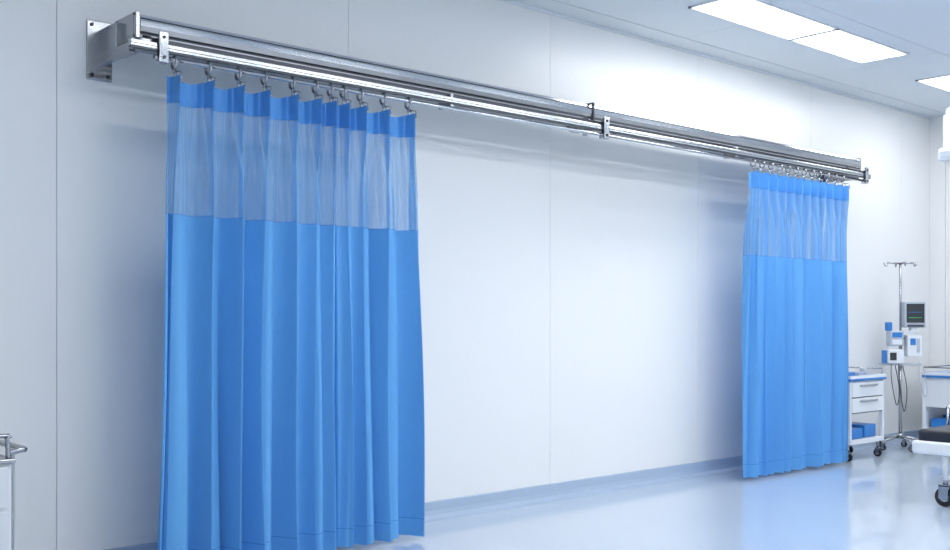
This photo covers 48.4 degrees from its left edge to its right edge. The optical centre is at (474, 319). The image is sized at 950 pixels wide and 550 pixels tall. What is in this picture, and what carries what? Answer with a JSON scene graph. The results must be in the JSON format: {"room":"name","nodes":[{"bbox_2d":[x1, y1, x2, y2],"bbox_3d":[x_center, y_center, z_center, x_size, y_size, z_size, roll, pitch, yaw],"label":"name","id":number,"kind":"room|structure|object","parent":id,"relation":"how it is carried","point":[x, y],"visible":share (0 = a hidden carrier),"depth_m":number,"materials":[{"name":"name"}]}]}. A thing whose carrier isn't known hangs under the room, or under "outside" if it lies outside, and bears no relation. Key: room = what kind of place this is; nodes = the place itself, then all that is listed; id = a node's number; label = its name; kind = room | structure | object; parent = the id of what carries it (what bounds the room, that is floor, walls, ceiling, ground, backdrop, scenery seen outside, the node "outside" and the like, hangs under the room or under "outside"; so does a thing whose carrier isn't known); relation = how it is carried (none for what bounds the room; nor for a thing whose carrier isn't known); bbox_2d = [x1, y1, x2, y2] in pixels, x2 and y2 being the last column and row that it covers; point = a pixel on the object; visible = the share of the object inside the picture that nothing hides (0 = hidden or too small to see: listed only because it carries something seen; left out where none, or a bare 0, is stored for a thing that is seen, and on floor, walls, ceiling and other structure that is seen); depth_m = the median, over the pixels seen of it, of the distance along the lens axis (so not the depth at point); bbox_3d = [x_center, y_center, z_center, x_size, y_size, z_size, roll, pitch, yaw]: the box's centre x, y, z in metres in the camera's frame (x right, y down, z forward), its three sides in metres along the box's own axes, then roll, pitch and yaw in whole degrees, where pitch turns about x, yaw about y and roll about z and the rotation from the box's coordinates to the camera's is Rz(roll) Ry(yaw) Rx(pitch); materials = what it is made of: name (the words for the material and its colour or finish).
{"room":"hospital room","nodes":[
{"label":"hospital room","id":0,"kind":"room"},
{"bbox_2d":[0,0,929,549],"bbox_3d":[0.067,-0.430,6.767,12.120,3.260,0.120,0,0,-42],"label":"wall","id":1,"kind":"structure","parent":0,"point":[581,296],"depth_m":6.69,"materials":[{"name":"white paint"}]},
{"bbox_2d":[86,11,870,183],"bbox_3d":[0.795,-1.276,7.031,6.643,0.283,0.456,0,0,-42],"label":"rail","id":2,"kind":"object","parent":1,"relation":"attached to","point":[106,43],"visible":0.94,"depth_m":5.82,"materials":[{"name":"silver metal"}]},
{"bbox_2d":[157,55,424,549],"bbox_3d":[-0.861,-0.018,5.280,1.526,2.382,0.189,0,0,-42],"label":"curtain","id":3,"kind":"object","parent":2,"relation":"hanging from","point":[293,382],"visible":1,"depth_m":5.23,"materials":[{"name":"blue fabric"}]},
{"bbox_2d":[742,159,849,477],"bbox_3d":[2.535,-0.015,8.319,1.422,2.376,0.174,0,0,-42],"label":"curtain","id":4,"kind":"object","parent":2,"relation":"hanging from","point":[795,359],"visible":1,"depth_m":8.26,"materials":[{"name":"blue fabric"}]},
{"bbox_2d":[105,429,920,549],"bbox_3d":[0.129,1.147,6.698,12.120,0.105,0.065,0,0,-42],"label":"baseboard","id":5,"kind":"structure","parent":1,"relation":"attached to","point":[513,498],"depth_m":7.21,"materials":[{"name":"blue"}]},
{"bbox_2d":[498,0,931,118],"bbox_3d":[0.114,-2.050,6.715,12.120,0.020,0.020,0,0,-42],"label":"trim","id":6,"kind":"structure","parent":1,"relation":"attached to","point":[506,1],"depth_m":8.10,"materials":[{"name":"white"}]},
{"bbox_2d":[336,443,949,549],"bbox_3d":[2.773,1.250,3.740,12.360,0.100,8.240,0,0,-42],"label":"floor","id":7,"kind":"structure","parent":0,"point":[887,501],"depth_m":6.40,"materials":[{"name":"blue plastic"}]},
{"bbox_2d":[0,433,26,549],"bbox_3d":[-2.090,0.815,4.040,0.616,0.770,0.490,0,0,-42],"label":"cart","id":8,"kind":"object","parent":7,"relation":"on","point":[7,461],"visible":1,"depth_m":4.03,"materials":[{"name":"white metal"}]},
{"bbox_2d":[847,366,886,461],"bbox_3d":[3.272,0.809,9.235,0.620,0.781,0.372,0,0,-42],"label":"trolley","id":9,"kind":"object","parent":7,"relation":"on","point":[866,390],"visible":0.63,"depth_m":9.13,"materials":[{"name":"white metal"}]},
{"bbox_2d":[876,261,927,451],"bbox_3d":[3.938,0.331,9.836,0.430,1.738,0.440,0,0,-42],"label":"stand","id":10,"kind":"object","parent":7,"relation":"on","point":[912,315],"visible":0.9,"depth_m":9.74,"materials":[{"name":"silver metal"}]},
{"bbox_2d":[912,406,949,506],"bbox_3d":[3.856,0.894,7.270,1.960,0.612,0.824,0,0,-42],"label":"stretcher","id":11,"kind":"object","parent":7,"relation":"on","point":[933,440],"visible":1,"depth_m":6.81,"materials":[{"name":"white plastic"}]},
{"bbox_2d":[922,365,949,428],"bbox_3d":[4.619,0.820,10.003,0.610,0.761,0.522,0,0,-42],"label":"trolley","id":12,"kind":"object","parent":7,"relation":"on","point":[934,404],"visible":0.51,"depth_m":9.96,"materials":[{"name":"white metal"}]},
{"bbox_2d":[513,0,949,116],"bbox_3d":[2.773,-2.120,3.740,12.360,0.120,8.240,0,0,-42],"label":"ceiling","id":13,"kind":"structure","parent":0,"point":[919,28],"depth_m":7.69,"materials":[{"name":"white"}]},
{"bbox_2d":[688,0,837,39],"bbox_3d":[1.979,-2.054,7.202,1.190,0.012,0.400,0,0,-42],"label":"ceiling light panel","id":14,"kind":"object","parent":13,"relation":"in","point":[759,15],"depth_m":7.18,"materials":[{"name":"white plastic"}]},
{"bbox_2d":[789,28,908,63],"bbox_3d":[2.825,-2.054,7.958,1.040,0.012,0.400,0,0,-42],"label":"ceiling light panel","id":15,"kind":"object","parent":13,"relation":"in","point":[842,43],"depth_m":7.95,"materials":[{"name":"white plastic"}]},
{"bbox_2d":[915,74,949,91],"bbox_3d":[4.316,-2.054,9.291,1.080,0.012,0.400,0,0,-42],"label":"ceiling light panel","id":16,"kind":"object","parent":13,"relation":"in","point":[942,82],"depth_m":9.11,"materials":[{"name":"white plastic"}]},
{"bbox_2d":[930,115,949,370],"bbox_3d":[7.295,-0.430,7.864,0.120,3.260,8.120,0,0,-42],"label":"wall","id":17,"kind":"structure","parent":0,"point":[939,170],"depth_m":10.69,"materials":[{"name":"white paint"}]},
{"bbox_2d":[938,107,949,162],"bbox_3d":[4.092,-1.650,8.229,0.689,0.820,0.695,0,0,-42],"label":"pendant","id":18,"kind":"object","parent":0,"point":[943,153],"depth_m":8.23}
]}

